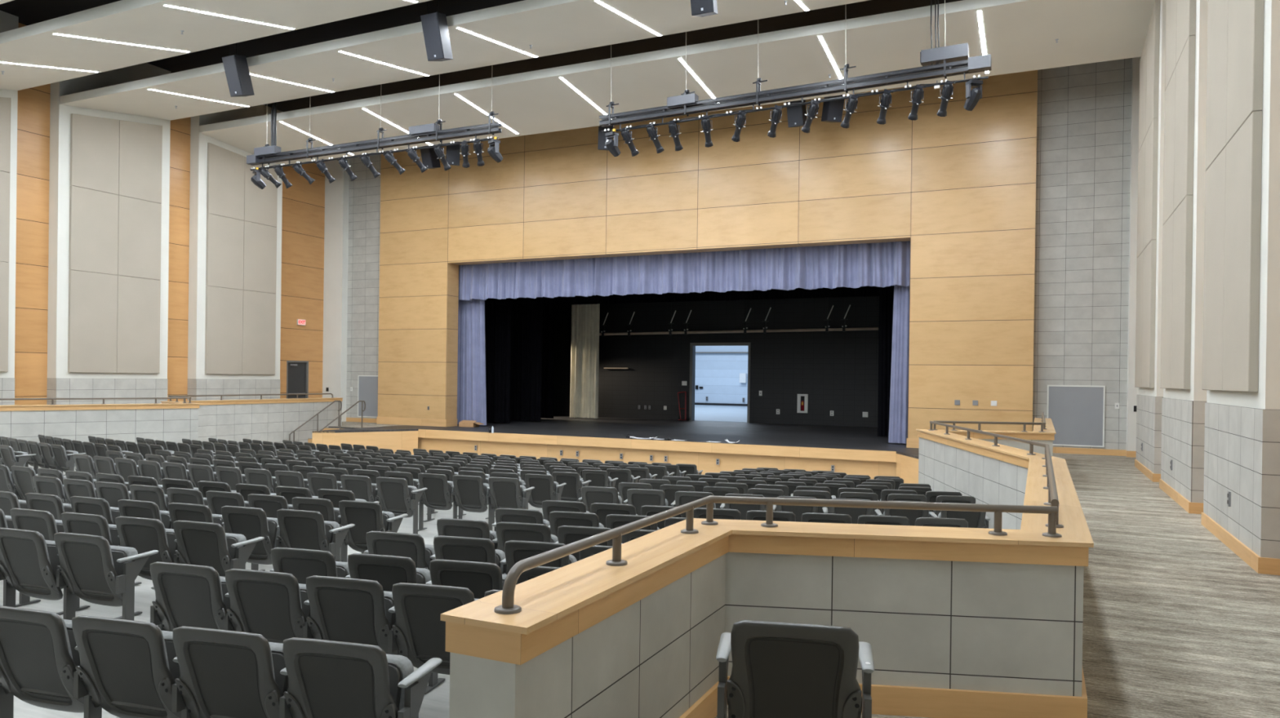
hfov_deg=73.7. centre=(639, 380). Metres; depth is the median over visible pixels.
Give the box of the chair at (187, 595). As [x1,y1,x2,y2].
[150,561,230,631]
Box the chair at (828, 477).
[811,475,837,480]
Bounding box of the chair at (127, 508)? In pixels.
[117,499,172,585]
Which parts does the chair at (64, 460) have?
backrest, seat, armrest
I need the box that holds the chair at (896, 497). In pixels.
[880,493,926,515]
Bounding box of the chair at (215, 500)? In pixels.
[205,490,249,515]
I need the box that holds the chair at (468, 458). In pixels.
[453,455,471,463]
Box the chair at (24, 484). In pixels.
[10,466,38,500]
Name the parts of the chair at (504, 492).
backrest, seat, armrest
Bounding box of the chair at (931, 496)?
[924,491,962,517]
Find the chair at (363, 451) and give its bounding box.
[359,448,373,454]
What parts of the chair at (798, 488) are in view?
backrest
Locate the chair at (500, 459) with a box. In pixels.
[497,457,519,466]
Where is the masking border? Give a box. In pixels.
[555,285,879,305]
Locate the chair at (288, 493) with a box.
[275,486,318,504]
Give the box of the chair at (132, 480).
[127,475,164,491]
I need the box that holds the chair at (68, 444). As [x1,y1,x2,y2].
[62,439,74,451]
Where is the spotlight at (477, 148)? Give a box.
[472,138,484,166]
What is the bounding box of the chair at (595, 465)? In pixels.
[592,462,613,467]
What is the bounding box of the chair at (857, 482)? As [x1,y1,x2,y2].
[831,478,860,488]
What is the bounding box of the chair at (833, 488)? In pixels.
[814,483,847,499]
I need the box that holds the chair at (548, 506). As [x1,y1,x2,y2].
[542,500,589,521]
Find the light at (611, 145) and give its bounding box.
[604,128,620,156]
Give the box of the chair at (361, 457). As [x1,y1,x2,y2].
[354,454,372,461]
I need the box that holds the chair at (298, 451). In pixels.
[296,449,315,457]
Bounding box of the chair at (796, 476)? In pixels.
[779,474,805,479]
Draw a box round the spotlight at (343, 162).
[337,156,357,181]
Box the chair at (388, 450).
[379,448,393,453]
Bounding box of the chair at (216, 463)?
[213,459,239,471]
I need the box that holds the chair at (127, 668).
[71,615,181,717]
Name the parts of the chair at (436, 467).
backrest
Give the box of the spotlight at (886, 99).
[876,88,893,124]
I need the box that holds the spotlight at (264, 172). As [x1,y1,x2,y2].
[258,167,281,188]
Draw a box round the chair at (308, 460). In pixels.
[300,457,319,466]
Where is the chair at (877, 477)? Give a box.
[873,475,900,479]
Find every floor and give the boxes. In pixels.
[0,469,542,717]
[312,415,1279,717]
[693,404,746,422]
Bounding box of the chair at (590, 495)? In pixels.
[577,486,622,513]
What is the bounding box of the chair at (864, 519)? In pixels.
[857,515,909,525]
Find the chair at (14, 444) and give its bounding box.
[8,438,20,451]
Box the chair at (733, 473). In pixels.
[720,471,744,476]
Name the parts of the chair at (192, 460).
backrest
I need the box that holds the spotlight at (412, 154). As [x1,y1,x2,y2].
[405,147,427,173]
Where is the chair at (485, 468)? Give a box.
[466,463,489,475]
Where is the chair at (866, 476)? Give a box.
[844,475,870,478]
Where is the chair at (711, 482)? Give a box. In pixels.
[697,477,728,486]
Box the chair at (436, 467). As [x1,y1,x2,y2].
[430,465,457,514]
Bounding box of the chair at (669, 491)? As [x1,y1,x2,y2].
[659,484,694,506]
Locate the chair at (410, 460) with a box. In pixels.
[397,457,417,464]
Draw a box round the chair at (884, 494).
[877,489,917,511]
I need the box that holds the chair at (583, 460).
[582,459,601,462]
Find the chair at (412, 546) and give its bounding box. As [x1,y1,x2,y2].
[364,531,435,570]
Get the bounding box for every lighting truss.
[246,67,502,170]
[599,0,991,133]
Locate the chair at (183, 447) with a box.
[177,443,191,455]
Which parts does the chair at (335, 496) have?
backrest, seat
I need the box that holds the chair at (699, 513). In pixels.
[693,507,741,519]
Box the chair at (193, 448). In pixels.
[189,444,215,457]
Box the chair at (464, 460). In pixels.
[448,457,467,466]
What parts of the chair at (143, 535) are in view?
backrest, seat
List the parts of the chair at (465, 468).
backrest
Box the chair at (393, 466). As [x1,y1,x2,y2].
[374,462,397,471]
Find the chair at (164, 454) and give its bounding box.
[155,449,172,461]
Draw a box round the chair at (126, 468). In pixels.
[115,457,140,482]
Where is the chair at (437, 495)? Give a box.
[417,473,453,531]
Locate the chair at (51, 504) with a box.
[24,493,72,520]
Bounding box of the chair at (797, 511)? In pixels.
[773,496,817,522]
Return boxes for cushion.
[0,509,8,528]
[6,466,13,486]
[10,446,17,462]
[13,493,20,508]
[40,533,50,564]
[49,512,57,533]
[57,614,72,658]
[59,480,66,499]
[104,517,111,542]
[104,537,114,567]
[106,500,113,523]
[155,625,169,670]
[163,524,168,546]
[217,573,223,601]
[264,637,275,679]
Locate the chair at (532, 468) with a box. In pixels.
[522,466,551,507]
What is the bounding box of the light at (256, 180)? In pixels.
[250,167,266,189]
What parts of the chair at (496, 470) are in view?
backrest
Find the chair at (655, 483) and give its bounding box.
[639,479,670,489]
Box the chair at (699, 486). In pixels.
[675,480,708,492]
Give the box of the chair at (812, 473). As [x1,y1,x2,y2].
[795,471,818,475]
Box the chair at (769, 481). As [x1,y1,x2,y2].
[752,477,781,484]
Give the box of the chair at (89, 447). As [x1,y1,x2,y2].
[82,441,97,461]
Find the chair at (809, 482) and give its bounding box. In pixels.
[787,479,817,486]
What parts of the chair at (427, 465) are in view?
backrest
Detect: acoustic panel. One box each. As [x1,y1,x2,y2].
[0,97,10,173]
[0,171,9,262]
[0,262,8,372]
[67,270,117,373]
[68,186,118,275]
[70,113,119,195]
[116,275,160,373]
[117,195,161,279]
[118,120,162,204]
[204,285,243,374]
[205,213,244,289]
[206,142,244,220]
[242,221,276,293]
[242,290,275,374]
[243,156,277,227]
[1134,251,1143,387]
[1137,138,1145,257]
[1138,34,1146,151]
[1142,240,1156,387]
[1143,118,1158,249]
[1145,0,1159,136]
[1160,213,1173,388]
[1162,68,1175,225]
[1164,0,1177,91]
[1170,195,1193,389]
[1173,35,1195,211]
[1175,0,1195,66]
[1201,146,1226,391]
[1205,0,1228,171]
[1222,111,1262,391]
[1226,0,1264,144]
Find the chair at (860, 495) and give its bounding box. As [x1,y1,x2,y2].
[840,492,878,515]
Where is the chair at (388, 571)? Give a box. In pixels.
[345,553,431,591]
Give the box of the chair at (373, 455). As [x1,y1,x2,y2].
[365,452,382,458]
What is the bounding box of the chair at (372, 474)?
[352,469,380,484]
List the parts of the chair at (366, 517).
backrest, seat, armrest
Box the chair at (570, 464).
[568,462,588,466]
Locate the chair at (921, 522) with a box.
[915,517,968,528]
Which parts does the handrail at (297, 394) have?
rail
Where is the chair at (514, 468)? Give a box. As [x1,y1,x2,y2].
[493,465,520,511]
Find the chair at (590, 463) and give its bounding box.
[583,461,603,466]
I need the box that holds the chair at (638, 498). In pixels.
[623,488,667,515]
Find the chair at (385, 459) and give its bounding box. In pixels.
[375,455,394,462]
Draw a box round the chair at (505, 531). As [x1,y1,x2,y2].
[492,521,558,552]
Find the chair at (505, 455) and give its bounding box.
[499,454,515,458]
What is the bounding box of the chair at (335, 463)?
[324,458,344,468]
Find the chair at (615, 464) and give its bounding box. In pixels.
[608,462,627,466]
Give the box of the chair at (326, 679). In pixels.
[279,637,442,717]
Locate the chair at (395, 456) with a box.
[385,453,401,459]
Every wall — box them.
[0,10,283,404]
[0,397,342,469]
[14,22,50,404]
[167,117,191,400]
[280,162,324,399]
[311,429,918,484]
[322,57,1140,451]
[346,154,381,418]
[377,70,1037,439]
[440,417,1093,717]
[553,296,879,427]
[694,346,747,406]
[1032,57,1132,449]
[1135,0,1279,559]
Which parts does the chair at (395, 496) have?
backrest, seat, armrest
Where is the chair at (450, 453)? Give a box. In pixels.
[445,451,460,457]
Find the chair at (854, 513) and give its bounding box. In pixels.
[822,498,872,524]
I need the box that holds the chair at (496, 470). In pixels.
[485,468,520,519]
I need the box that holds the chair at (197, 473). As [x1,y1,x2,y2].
[187,464,217,488]
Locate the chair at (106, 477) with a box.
[95,473,130,491]
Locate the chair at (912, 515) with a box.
[875,500,928,525]
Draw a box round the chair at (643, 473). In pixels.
[625,466,657,483]
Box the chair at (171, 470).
[161,462,190,480]
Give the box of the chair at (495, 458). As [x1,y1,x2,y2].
[493,456,510,462]
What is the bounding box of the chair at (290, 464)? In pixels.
[285,460,307,471]
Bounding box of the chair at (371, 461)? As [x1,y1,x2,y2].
[364,457,383,465]
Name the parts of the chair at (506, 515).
backrest, seat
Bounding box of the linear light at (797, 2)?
[793,0,809,11]
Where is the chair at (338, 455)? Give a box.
[333,453,351,459]
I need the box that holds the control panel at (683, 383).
[681,381,687,385]
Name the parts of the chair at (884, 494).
backrest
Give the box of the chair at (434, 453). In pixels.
[432,452,448,456]
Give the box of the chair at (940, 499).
[928,495,975,517]
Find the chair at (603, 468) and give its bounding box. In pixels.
[598,465,621,471]
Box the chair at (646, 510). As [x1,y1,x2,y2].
[640,505,686,529]
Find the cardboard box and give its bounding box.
[458,420,484,427]
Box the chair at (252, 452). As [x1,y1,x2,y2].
[240,448,256,458]
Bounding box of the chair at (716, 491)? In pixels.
[702,486,738,508]
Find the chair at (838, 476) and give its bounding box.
[815,473,840,478]
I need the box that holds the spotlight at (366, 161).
[359,153,380,178]
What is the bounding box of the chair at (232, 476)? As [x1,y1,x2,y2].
[215,466,246,490]
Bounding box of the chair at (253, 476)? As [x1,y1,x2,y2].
[244,468,276,493]
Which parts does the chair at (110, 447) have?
backrest, seat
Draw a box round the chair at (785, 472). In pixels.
[768,469,791,474]
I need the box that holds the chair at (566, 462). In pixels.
[560,459,578,466]
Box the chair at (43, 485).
[32,475,66,503]
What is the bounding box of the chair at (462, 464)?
[444,460,466,466]
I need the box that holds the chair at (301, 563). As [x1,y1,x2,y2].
[269,546,349,584]
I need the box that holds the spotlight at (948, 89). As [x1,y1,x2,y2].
[937,80,955,116]
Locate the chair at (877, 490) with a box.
[856,484,888,510]
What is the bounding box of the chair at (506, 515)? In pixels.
[491,507,550,531]
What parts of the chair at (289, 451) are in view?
backrest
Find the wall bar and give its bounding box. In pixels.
[604,367,629,368]
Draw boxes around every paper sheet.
[630,436,657,439]
[724,439,741,443]
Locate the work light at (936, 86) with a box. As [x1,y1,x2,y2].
[933,84,939,88]
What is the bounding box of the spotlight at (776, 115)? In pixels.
[767,105,782,137]
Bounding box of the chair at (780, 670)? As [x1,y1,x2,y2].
[715,620,874,717]
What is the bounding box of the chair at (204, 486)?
[197,480,236,497]
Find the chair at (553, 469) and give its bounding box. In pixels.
[551,468,581,479]
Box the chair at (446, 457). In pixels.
[433,454,450,460]
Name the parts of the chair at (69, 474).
backrest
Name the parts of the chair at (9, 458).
backrest, seat, armrest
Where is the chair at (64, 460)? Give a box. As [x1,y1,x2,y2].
[50,444,85,472]
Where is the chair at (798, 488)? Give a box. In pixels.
[791,485,830,496]
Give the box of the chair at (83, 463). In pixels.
[73,453,96,479]
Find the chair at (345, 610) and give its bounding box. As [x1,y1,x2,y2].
[302,575,394,654]
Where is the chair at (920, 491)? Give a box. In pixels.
[897,486,932,495]
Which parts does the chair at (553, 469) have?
backrest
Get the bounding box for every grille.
[222,55,242,96]
[420,13,443,60]
[420,148,432,168]
[827,94,844,121]
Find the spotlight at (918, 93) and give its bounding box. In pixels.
[907,84,925,120]
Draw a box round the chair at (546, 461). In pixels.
[543,460,563,468]
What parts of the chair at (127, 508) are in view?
backrest, seat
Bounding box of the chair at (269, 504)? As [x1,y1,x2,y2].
[248,493,293,571]
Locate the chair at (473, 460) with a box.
[471,458,495,467]
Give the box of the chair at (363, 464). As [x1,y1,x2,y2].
[348,460,370,470]
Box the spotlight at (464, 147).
[459,140,470,168]
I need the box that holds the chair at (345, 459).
[340,456,359,463]
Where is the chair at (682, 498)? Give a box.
[671,491,715,508]
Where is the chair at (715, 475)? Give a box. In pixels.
[704,472,731,478]
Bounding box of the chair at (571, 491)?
[552,471,591,502]
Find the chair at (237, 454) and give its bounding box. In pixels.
[235,452,253,462]
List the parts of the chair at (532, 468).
backrest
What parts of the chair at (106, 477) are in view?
backrest, seat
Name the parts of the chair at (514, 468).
backrest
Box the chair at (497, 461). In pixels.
[495,460,520,469]
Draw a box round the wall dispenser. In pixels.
[739,373,746,382]
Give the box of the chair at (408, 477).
[384,471,419,504]
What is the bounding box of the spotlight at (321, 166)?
[315,159,335,183]
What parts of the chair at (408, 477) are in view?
backrest, seat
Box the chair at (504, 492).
[486,476,534,530]
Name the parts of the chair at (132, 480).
backrest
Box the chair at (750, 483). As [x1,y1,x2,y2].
[735,480,766,488]
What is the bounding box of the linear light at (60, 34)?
[52,33,191,53]
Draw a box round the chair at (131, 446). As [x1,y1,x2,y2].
[125,441,139,453]
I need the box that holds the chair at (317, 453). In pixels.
[315,451,331,459]
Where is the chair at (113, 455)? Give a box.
[106,450,125,462]
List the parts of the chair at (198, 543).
backrest, seat, armrest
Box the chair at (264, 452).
[257,450,277,459]
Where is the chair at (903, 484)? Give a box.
[899,483,930,488]
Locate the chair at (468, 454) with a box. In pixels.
[462,452,478,459]
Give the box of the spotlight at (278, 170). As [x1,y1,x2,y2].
[272,164,292,188]
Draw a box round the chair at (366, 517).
[337,500,408,562]
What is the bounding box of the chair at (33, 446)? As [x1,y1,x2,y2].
[27,440,44,474]
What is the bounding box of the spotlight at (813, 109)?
[801,99,820,133]
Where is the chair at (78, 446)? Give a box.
[71,440,84,453]
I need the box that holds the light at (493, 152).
[487,136,502,163]
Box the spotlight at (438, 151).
[432,143,451,170]
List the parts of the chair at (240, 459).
backrest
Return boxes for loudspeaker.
[222,54,254,97]
[420,12,453,61]
[420,147,440,168]
[445,144,460,165]
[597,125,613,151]
[690,0,717,17]
[786,99,806,127]
[821,94,844,122]
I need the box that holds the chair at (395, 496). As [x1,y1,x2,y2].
[374,476,426,534]
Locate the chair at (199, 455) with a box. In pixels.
[194,453,214,465]
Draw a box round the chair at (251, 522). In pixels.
[221,506,279,564]
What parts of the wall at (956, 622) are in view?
baseboard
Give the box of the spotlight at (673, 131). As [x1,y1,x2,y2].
[666,120,683,151]
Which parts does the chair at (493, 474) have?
backrest, seat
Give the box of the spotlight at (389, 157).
[382,150,405,175]
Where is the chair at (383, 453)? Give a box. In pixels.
[377,450,391,456]
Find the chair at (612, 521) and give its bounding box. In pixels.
[605,514,659,543]
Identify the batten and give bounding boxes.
[599,297,878,336]
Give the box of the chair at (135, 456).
[124,452,146,465]
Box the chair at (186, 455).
[173,451,191,462]
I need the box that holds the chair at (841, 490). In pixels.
[831,488,873,498]
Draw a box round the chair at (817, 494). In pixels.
[792,490,830,513]
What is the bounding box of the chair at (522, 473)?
[519,470,546,481]
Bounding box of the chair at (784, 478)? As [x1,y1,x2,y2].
[767,475,794,481]
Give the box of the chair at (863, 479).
[843,476,870,484]
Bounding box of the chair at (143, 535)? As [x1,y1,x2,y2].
[114,516,177,619]
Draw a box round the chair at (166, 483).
[161,478,198,494]
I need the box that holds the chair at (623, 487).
[617,482,652,504]
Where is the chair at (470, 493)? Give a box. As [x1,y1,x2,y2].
[451,475,488,519]
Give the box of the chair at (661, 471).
[644,465,674,479]
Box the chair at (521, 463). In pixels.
[520,462,540,470]
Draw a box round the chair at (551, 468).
[549,466,572,475]
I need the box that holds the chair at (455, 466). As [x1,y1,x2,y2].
[439,462,461,472]
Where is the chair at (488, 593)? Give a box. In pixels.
[484,590,502,597]
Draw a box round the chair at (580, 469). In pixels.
[577,466,601,478]
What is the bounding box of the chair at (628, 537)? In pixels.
[621,529,656,544]
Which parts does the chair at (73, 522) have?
backrest, seat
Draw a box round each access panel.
[357,375,377,417]
[1046,385,1105,447]
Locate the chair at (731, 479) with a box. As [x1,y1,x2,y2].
[718,475,746,483]
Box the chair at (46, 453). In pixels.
[38,442,56,469]
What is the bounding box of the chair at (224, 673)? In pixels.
[171,626,287,717]
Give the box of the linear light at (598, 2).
[593,0,662,36]
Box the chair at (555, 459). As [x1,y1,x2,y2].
[539,457,557,461]
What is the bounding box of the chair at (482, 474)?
[457,470,488,519]
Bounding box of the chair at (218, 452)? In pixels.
[215,450,236,461]
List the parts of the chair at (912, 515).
armrest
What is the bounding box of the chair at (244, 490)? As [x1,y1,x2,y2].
[235,483,276,501]
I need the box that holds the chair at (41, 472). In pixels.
[37,468,66,484]
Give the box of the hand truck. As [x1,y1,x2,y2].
[677,391,688,421]
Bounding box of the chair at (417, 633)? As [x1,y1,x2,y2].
[387,582,478,675]
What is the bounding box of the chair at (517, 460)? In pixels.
[514,457,533,464]
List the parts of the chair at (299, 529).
backrest, seat, armrest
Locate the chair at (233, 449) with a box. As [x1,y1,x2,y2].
[226,444,239,457]
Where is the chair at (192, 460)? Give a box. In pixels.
[189,457,215,471]
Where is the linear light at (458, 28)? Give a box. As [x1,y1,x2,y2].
[455,26,537,57]
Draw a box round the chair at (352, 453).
[346,450,362,457]
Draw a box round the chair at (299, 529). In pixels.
[275,509,355,561]
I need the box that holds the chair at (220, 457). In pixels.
[215,454,238,466]
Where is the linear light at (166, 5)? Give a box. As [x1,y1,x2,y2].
[162,4,295,30]
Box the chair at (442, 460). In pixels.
[426,456,444,462]
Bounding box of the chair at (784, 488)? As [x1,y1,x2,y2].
[754,484,788,496]
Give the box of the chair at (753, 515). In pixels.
[746,510,795,521]
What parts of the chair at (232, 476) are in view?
seat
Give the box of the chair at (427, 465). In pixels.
[413,461,434,505]
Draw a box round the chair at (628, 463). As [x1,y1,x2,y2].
[627,462,647,464]
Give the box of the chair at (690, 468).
[675,463,702,476]
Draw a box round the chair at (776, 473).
[760,471,784,475]
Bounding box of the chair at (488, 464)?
[469,462,493,469]
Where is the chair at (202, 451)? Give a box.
[196,448,215,459]
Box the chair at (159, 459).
[145,453,167,467]
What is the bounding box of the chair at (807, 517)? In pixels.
[800,512,852,524]
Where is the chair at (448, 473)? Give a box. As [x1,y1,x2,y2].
[423,468,453,521]
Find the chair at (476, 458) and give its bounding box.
[475,457,495,465]
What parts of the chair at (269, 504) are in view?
backrest, seat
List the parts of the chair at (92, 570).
backrest, seat, armrest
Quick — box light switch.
[1115,403,1119,408]
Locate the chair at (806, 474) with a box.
[787,472,812,476]
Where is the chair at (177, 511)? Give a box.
[168,502,224,528]
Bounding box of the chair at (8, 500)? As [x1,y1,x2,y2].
[0,490,27,515]
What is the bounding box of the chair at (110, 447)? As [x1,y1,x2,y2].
[106,444,140,457]
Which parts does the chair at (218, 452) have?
backrest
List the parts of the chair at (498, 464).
backrest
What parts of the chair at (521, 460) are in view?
backrest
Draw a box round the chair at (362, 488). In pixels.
[340,475,377,502]
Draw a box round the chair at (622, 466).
[618,464,639,469]
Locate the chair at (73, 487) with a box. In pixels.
[62,478,98,504]
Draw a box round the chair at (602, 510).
[590,502,637,528]
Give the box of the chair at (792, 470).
[783,469,805,472]
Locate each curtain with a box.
[457,298,486,425]
[509,297,542,421]
[569,303,599,418]
[877,285,893,436]
[888,284,909,444]
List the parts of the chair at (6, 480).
seat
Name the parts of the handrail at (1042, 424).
rail, post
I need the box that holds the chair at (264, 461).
[261,457,282,469]
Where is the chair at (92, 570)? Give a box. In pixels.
[53,532,159,620]
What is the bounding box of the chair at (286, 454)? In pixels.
[277,452,298,460]
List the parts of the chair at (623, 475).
seat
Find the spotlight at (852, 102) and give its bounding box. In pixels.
[840,93,858,128]
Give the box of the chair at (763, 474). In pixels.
[749,472,774,477]
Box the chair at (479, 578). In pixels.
[424,559,506,694]
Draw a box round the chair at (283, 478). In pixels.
[275,470,309,493]
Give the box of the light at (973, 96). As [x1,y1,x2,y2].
[963,77,982,111]
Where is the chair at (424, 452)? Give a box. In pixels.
[413,451,429,454]
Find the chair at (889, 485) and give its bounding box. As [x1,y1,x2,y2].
[861,482,892,489]
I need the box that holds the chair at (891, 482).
[866,479,894,489]
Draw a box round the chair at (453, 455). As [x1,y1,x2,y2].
[452,453,468,457]
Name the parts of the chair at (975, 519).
armrest, leg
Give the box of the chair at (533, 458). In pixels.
[519,456,537,460]
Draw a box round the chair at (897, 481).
[876,477,903,489]
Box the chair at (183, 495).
[166,487,208,511]
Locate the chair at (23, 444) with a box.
[17,439,33,466]
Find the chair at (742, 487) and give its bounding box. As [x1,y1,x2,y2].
[715,482,747,494]
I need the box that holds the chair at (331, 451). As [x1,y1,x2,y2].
[328,449,344,455]
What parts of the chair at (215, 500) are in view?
seat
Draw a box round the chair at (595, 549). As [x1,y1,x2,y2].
[579,545,612,559]
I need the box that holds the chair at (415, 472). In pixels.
[395,466,421,479]
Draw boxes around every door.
[286,360,308,398]
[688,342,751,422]
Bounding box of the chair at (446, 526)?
[434,518,496,544]
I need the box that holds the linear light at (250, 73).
[249,73,334,92]
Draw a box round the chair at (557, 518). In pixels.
[548,511,604,537]
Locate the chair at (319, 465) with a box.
[311,462,334,473]
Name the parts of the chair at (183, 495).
backrest, seat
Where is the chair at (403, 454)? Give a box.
[395,451,410,457]
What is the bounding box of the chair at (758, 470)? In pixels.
[742,468,764,472]
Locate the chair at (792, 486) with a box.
[774,481,806,496]
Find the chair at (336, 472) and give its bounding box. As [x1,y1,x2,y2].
[322,467,348,481]
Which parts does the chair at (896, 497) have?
backrest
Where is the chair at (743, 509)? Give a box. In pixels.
[720,493,764,519]
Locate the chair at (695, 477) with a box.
[685,474,712,481]
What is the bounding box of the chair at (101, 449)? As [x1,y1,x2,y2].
[94,443,107,457]
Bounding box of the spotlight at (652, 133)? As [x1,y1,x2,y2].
[644,123,664,153]
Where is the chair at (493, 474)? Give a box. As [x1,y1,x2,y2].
[490,471,524,524]
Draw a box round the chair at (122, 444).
[115,440,127,451]
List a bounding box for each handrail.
[0,397,186,404]
[168,393,333,403]
[288,400,342,441]
[319,400,365,431]
[493,495,1062,614]
[928,421,1063,528]
[932,412,1046,432]
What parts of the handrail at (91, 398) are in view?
rail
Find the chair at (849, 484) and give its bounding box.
[824,480,854,488]
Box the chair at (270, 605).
[223,568,309,643]
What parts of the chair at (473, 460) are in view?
backrest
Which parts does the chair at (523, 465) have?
backrest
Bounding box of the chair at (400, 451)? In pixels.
[396,449,413,455]
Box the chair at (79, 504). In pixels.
[70,496,120,524]
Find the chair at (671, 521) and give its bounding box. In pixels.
[664,517,686,527]
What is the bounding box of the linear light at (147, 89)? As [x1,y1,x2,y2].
[146,88,250,106]
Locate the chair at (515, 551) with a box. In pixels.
[500,540,577,585]
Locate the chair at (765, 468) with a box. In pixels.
[756,467,778,471]
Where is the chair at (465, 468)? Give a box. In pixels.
[457,466,489,516]
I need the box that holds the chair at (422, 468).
[401,463,426,473]
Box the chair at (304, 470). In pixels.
[293,465,318,479]
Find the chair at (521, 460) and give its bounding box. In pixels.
[520,459,543,466]
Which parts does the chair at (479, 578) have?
backrest, seat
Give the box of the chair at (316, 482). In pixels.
[306,472,342,496]
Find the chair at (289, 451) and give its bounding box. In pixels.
[278,448,297,457]
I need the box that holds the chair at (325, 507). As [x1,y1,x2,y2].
[292,497,341,524]
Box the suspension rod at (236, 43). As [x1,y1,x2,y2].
[228,43,237,56]
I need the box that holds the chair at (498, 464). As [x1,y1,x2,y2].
[495,462,521,472]
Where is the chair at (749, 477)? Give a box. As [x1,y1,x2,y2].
[735,474,762,479]
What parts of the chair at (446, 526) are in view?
backrest, seat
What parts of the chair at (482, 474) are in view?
backrest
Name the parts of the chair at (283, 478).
backrest, seat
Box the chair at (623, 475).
[606,468,639,492]
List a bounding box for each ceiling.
[0,0,13,4]
[0,0,431,90]
[0,0,963,111]
[59,0,869,120]
[199,0,1155,165]
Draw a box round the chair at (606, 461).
[604,460,623,463]
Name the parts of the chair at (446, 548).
backrest, seat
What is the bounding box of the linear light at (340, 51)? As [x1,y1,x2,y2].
[337,50,430,76]
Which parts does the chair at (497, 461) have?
backrest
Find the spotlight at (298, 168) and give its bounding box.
[292,163,315,184]
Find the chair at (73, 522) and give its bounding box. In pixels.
[56,512,119,615]
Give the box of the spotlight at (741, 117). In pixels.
[731,110,746,142]
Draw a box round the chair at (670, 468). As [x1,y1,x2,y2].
[657,464,686,476]
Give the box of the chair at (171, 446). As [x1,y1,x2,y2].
[165,441,178,451]
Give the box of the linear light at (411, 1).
[404,0,418,3]
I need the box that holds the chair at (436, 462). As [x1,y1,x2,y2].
[420,458,440,466]
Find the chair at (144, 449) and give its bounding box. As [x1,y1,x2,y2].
[137,443,151,458]
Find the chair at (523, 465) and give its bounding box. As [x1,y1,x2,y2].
[521,464,549,473]
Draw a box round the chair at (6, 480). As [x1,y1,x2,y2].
[0,464,17,497]
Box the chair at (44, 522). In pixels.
[9,508,64,607]
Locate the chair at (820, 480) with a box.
[799,476,826,483]
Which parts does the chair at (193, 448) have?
backrest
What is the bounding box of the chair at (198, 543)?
[173,520,264,577]
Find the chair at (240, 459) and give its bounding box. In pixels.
[237,456,262,469]
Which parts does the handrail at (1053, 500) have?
post, post, post, post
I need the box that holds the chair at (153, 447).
[149,444,174,456]
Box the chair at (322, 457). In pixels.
[318,454,337,462]
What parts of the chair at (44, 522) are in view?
backrest, seat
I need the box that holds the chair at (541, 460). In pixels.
[537,458,555,465]
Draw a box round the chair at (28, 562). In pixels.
[0,527,63,607]
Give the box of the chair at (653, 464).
[651,462,671,466]
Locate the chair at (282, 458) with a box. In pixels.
[277,455,296,465]
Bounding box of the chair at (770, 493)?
[747,488,784,511]
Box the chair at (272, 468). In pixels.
[265,463,293,476]
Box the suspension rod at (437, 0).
[426,0,438,14]
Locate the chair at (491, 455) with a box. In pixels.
[480,453,497,458]
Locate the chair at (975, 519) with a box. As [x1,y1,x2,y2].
[928,502,990,528]
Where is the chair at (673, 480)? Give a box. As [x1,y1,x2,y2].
[662,475,691,484]
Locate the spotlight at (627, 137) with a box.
[620,126,639,156]
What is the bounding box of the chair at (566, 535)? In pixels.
[555,525,612,561]
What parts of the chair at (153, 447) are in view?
backrest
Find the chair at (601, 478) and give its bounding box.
[580,470,617,488]
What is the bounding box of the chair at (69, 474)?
[65,471,97,488]
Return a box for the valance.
[458,240,910,300]
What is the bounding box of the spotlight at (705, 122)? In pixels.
[701,115,713,147]
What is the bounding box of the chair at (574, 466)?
[571,464,593,471]
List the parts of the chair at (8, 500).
backrest, seat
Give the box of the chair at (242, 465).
[238,462,262,474]
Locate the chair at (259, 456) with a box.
[255,453,274,463]
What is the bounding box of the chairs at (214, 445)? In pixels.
[0,434,443,475]
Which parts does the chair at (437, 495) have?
backrest, seat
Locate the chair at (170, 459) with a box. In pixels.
[166,456,190,470]
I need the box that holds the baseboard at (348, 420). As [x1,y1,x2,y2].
[346,417,377,422]
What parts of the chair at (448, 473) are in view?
backrest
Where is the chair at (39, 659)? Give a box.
[0,605,84,717]
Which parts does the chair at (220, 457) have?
backrest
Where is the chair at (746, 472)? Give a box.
[733,470,757,474]
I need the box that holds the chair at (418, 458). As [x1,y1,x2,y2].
[404,454,422,461]
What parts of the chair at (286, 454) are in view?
backrest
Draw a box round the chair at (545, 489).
[523,474,566,508]
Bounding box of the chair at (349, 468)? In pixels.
[338,463,362,475]
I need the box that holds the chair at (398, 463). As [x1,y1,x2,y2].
[387,459,408,466]
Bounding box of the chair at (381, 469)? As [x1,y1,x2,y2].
[366,465,391,477]
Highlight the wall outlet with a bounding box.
[1226,491,1231,506]
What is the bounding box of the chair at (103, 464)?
[93,456,117,479]
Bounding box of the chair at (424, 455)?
[413,453,430,458]
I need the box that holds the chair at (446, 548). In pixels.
[430,535,505,574]
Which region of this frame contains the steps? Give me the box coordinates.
[303,427,347,444]
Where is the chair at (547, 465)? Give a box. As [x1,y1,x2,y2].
[545,462,566,471]
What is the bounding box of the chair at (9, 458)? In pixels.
[0,444,35,471]
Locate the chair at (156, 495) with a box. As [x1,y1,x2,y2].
[129,484,168,511]
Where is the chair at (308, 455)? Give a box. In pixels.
[297,453,315,461]
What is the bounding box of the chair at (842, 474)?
[822,471,846,478]
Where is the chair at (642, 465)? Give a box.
[632,463,652,467]
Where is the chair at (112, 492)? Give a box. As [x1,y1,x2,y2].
[95,481,132,507]
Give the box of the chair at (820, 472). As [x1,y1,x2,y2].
[813,471,834,473]
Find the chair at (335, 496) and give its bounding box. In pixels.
[317,488,379,553]
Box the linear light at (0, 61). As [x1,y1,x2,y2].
[0,61,98,72]

